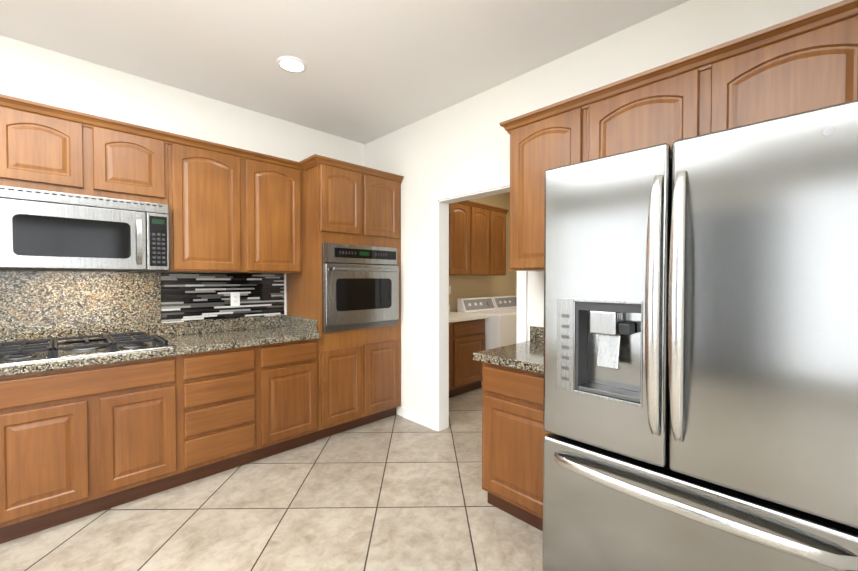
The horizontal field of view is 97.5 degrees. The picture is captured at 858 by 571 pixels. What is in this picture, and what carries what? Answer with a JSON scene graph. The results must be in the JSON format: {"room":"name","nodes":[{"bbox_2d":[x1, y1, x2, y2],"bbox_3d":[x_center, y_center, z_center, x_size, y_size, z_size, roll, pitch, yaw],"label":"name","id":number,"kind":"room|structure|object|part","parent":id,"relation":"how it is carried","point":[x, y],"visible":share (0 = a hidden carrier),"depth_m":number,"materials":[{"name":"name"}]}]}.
{"room":"kitchen","nodes":[
{"label":"kitchen","id":0,"kind":"room"},
{"bbox_2d":[0,35,514,314],"bbox_3d":[-1.856,-0.111,3.079,9.300,2.810,0.140,-1,1,-44],"label":"wall","id":1,"kind":"structure","parent":0,"point":[30,72],"depth_m":2.87,"materials":[{"name":"white paint"}]},
{"bbox_2d":[0,98,91,195],"bbox_3d":[-2.330,-0.765,2.261,0.405,0.454,0.348,-1,1,-44],"label":"upper cabinet","id":2,"kind":"object","parent":1,"relation":"attached to","point":[41,149],"depth_m":2.15,"materials":[{"name":"brown wood"}]},
{"bbox_2d":[0,185,168,271],"bbox_3d":[-2.146,-0.316,2.369,0.788,0.442,0.463,-1,1,-44],"label":"microwave","id":3,"kind":"object","parent":2,"relation":"attached to","point":[42,230],"visible":1,"depth_m":2.21,"materials":[{"name":"grey metal"}]},
{"bbox_2d":[92,118,171,205],"bbox_3d":[-2.040,-0.770,2.544,0.406,0.454,0.348,-1,1,-44],"label":"upper cabinet","id":4,"kind":"object","parent":1,"relation":"attached to","point":[128,164],"depth_m":2.42,"materials":[{"name":"brown wood"}]},
{"bbox_2d":[162,138,247,272],"bbox_3d":[-1.722,-0.552,2.859,0.480,0.900,0.348,-1,1,-44],"label":"upper cabinet","id":5,"kind":"object","parent":1,"relation":"attached to","point":[234,210],"depth_m":2.73,"materials":[{"name":"brown wood"}]},
{"bbox_2d":[248,154,302,272],"bbox_3d":[-1.378,-0.558,3.195,0.480,0.900,0.348,-1,1,-44],"label":"upper cabinet","id":6,"kind":"object","parent":1,"relation":"attached to","point":[274,188],"depth_m":3.07,"materials":[{"name":"brown wood"}]},
{"bbox_2d":[449,201,472,274],"bbox_3d":[0.263,-0.584,4.799,0.412,0.900,0.348,-1,1,-44],"label":"upper cabinet","id":7,"kind":"object","parent":1,"relation":"attached to","point":[460,213],"depth_m":4.69,"materials":[{"name":"brown wood"}]},
{"bbox_2d":[473,204,492,275],"bbox_3d":[0.557,-0.589,5.087,0.411,0.900,0.348,-1,1,-44],"label":"upper cabinet","id":8,"kind":"object","parent":1,"relation":"attached to","point":[477,238],"depth_m":5.00,"materials":[{"name":"brown wood"}]},
{"bbox_2d":[493,208,506,275],"bbox_3d":[0.851,-0.594,5.374,0.411,0.900,0.348,-1,1,-44],"label":"upper cabinet","id":9,"kind":"object","parent":1,"relation":"attached to","point":[499,218],"depth_m":5.26,"materials":[{"name":"brown wood"}]},
{"bbox_2d":[0,385,542,570],"bbox_3d":[0.661,1.367,0.529,9.300,0.060,7.340,-1,1,-44],"label":"floor","id":10,"kind":"structure","parent":0,"point":[396,492],"depth_m":2.10,"materials":[{"name":"tile"}]},
{"bbox_2d":[0,354,183,543],"bbox_3d":[-2.090,0.872,2.327,0.819,0.870,0.628,-1,1,-44],"label":"base cabinet","id":11,"kind":"object","parent":10,"relation":"on","point":[78,442],"depth_m":2.09,"materials":[{"name":"brown wood"}]},
{"bbox_2d":[184,345,259,483],"bbox_3d":[-1.626,0.865,2.781,0.480,0.870,0.628,-1,1,-44],"label":"base cabinet","id":12,"kind":"object","parent":10,"relation":"on","point":[222,387],"depth_m":2.56,"materials":[{"name":"brown wood"}]},
{"bbox_2d":[260,338,318,458],"bbox_3d":[-1.282,0.859,3.117,0.482,0.870,0.628,-1,1,-44],"label":"base cabinet","id":13,"kind":"object","parent":10,"relation":"on","point":[289,405],"depth_m":2.89,"materials":[{"name":"brown wood"}]},
{"bbox_2d":[0,271,319,375],"bbox_3d":[-2.331,0.177,2.065,3.436,0.528,0.651,-1,1,-44],"label":"countertop","id":14,"kind":"structure","parent":13,"relation":"on","point":[186,313],"depth_m":2.68,"materials":[{"name":"stone"}]},
{"bbox_2d":[0,331,176,365],"bbox_3d":[-2.073,0.360,2.308,0.800,0.066,0.530,-1,1,-44],"label":"cooktop","id":15,"kind":"object","parent":14,"relation":"in","point":[21,352],"visible":1,"depth_m":2.20,"materials":[{"name":"silver metal"}]},
{"bbox_2d":[231,292,239,305],"bbox_3d":[-1.636,0.115,3.179,0.072,0.116,0.008,-1,1,-44],"label":"outlet","id":16,"kind":"object","parent":14,"relation":"attached to","point":[235,298],"visible":1,"depth_m":3.18,"materials":[{"name":"white plastic"}]},
{"bbox_2d":[286,154,403,440],"bbox_3d":[-0.801,0.118,3.555,0.924,2.336,0.656,-1,1,-44],"label":"tall cabinet","id":17,"kind":"object","parent":10,"relation":"on","point":[359,370],"visible":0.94,"depth_m":3.27,"materials":[{"name":"brown wood"}]},
{"bbox_2d":[322,242,398,332],"bbox_3d":[-0.559,0.014,3.322,0.778,0.739,0.108,-1,1,-44],"label":"wall oven","id":18,"kind":"object","parent":17,"relation":"in","point":[360,286],"visible":0.98,"depth_m":3.28,"materials":[{"name":"silver metal"}]},
{"bbox_2d":[449,319,484,397],"bbox_3d":[0.055,0.837,4.424,1.200,0.870,0.628,-1,1,-44],"label":"base cabinet","id":19,"kind":"object","parent":10,"relation":"on","point":[466,340],"visible":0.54,"depth_m":4.36,"materials":[{"name":"brown wood"}]},
{"bbox_2d":[449,305,488,322],"bbox_3d":[0.065,0.337,4.409,1.225,0.130,0.654,-1,1,-44],"label":"countertop","id":20,"kind":"structure","parent":19,"relation":"on","point":[457,316],"depth_m":4.46,"materials":[{"name":"beige stone"}]},
{"bbox_2d":[458,297,516,384],"bbox_3d":[0.853,0.718,4.993,0.680,1.090,0.670,-1,1,-44],"label":"washer","id":21,"kind":"object","parent":10,"relation":"on","point":[500,328],"visible":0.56,"depth_m":4.68,"materials":[{"name":"white"}]},
{"bbox_2d":[492,295,516,310],"bbox_3d":[1.353,0.709,5.483,0.680,1.090,0.670,-1,1,-44],"label":"dryer","id":22,"kind":"object","parent":10,"relation":"on","point":[505,302],"visible":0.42,"depth_m":5.56,"materials":[{"name":"white metal"}]},
{"bbox_2d":[482,362,549,530],"bbox_3d":[0.731,0.874,2.215,0.628,0.870,0.592,-1,1,-44],"label":"base cabinet","id":23,"kind":"object","parent":10,"relation":"on","point":[514,432],"visible":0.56,"depth_m":2.05,"materials":[{"name":"brown wood"}]},
{"bbox_2d":[473,326,543,373],"bbox_3d":[0.710,0.366,2.212,0.651,0.144,0.629,-1,1,-44],"label":"countertop","id":24,"kind":"structure","parent":23,"relation":"on","point":[528,355],"depth_m":2.17,"materials":[{"name":"stone"}]},
{"bbox_2d":[542,100,857,570],"bbox_3d":[1.078,0.430,1.492,0.997,1.782,0.900,-1,1,-44],"label":"fridge","id":25,"kind":"object","parent":10,"relation":"on","point":[700,392],"visible":1,"depth_m":1.12,"materials":[{"name":"grey"}]},
{"bbox_3d":[0.647,0.064,1.391,0.115,1.047,0.433,-1,1,-44],"label":"door","id":26,"kind":"part","parent":25,"relation":"part of","materials":[{"name":"silver metal"}]},
{"bbox_2d":[0,0,688,143],"bbox_3d":[0.661,-1.502,0.481,9.300,0.060,7.340,-1,1,-44],"label":"ceiling","id":27,"kind":"structure","parent":0,"point":[376,69],"depth_m":2.34,"materials":[{"name":"white paint"}]},
{"bbox_2d":[276,56,306,72],"bbox_3d":[-0.934,-1.503,2.565,0.196,0.008,0.196,-1,1,-44],"label":"recessed light","id":28,"kind":"object","parent":27,"relation":"in","point":[291,64],"visible":1,"depth_m":2.55,"materials":[{"name":"white"}]},
{"bbox_2d":[515,271,516,294],"bbox_3d":[2.373,-0.148,5.298,0.150,2.810,2.600,-1,1,-44],"label":"wall","id":29,"kind":"structure","parent":0,"point":[515,282],"depth_m":6.15,"materials":[{"name":"beige paint"}]},
{"bbox_2d":[365,0,842,416],"bbox_3d":[1.861,-0.086,1.581,0.120,2.810,7.200,-1,1,-44],"label":"wall","id":30,"kind":"structure","parent":0,"point":[464,142],"depth_m":2.88,"materials":[{"name":"white paint"}]},
{"bbox_2d":[403,407,430,428],"bbox_3d":[-0.115,1.237,3.528,0.013,0.100,0.395,-1,1,-44],"label":"baseboard","id":31,"kind":"structure","parent":30,"relation":"attached to","point":[418,418],"depth_m":3.50,"materials":[{"name":"white"}]},
{"bbox_2d":[431,175,526,430],"bbox_3d":[0.409,0.240,3.072,0.156,2.110,0.965,-1,1,-44],"label":"door frame","id":32,"kind":"structure","parent":30,"relation":"attached to","point":[441,201],"depth_m":3.32,"materials":[{"name":"white"}]},
{"bbox_2d":[503,96,586,270],"bbox_3d":[0.794,-0.543,2.328,0.348,0.900,0.484,-1,1,-44],"label":"upper cabinet","id":33,"kind":"object","parent":30,"relation":"attached to","point":[556,138],"depth_m":2.24,"materials":[{"name":"brown wood"}]},
{"bbox_2d":[587,56,706,160],"bbox_3d":[1.148,-0.737,1.962,0.348,0.500,0.527,-1,1,-44],"label":"upper cabinet","id":34,"kind":"object","parent":30,"relation":"attached to","point":[670,106],"depth_m":1.80,"materials":[{"name":"brown wood"}]},
{"bbox_2d":[707,4,857,133],"bbox_3d":[1.517,-0.731,1.585,0.348,0.500,0.527,-1,1,-44],"label":"upper cabinet","id":35,"kind":"object","parent":30,"relation":"attached to","point":[804,62],"depth_m":1.46,"materials":[{"name":"brown wood"}]}
]}

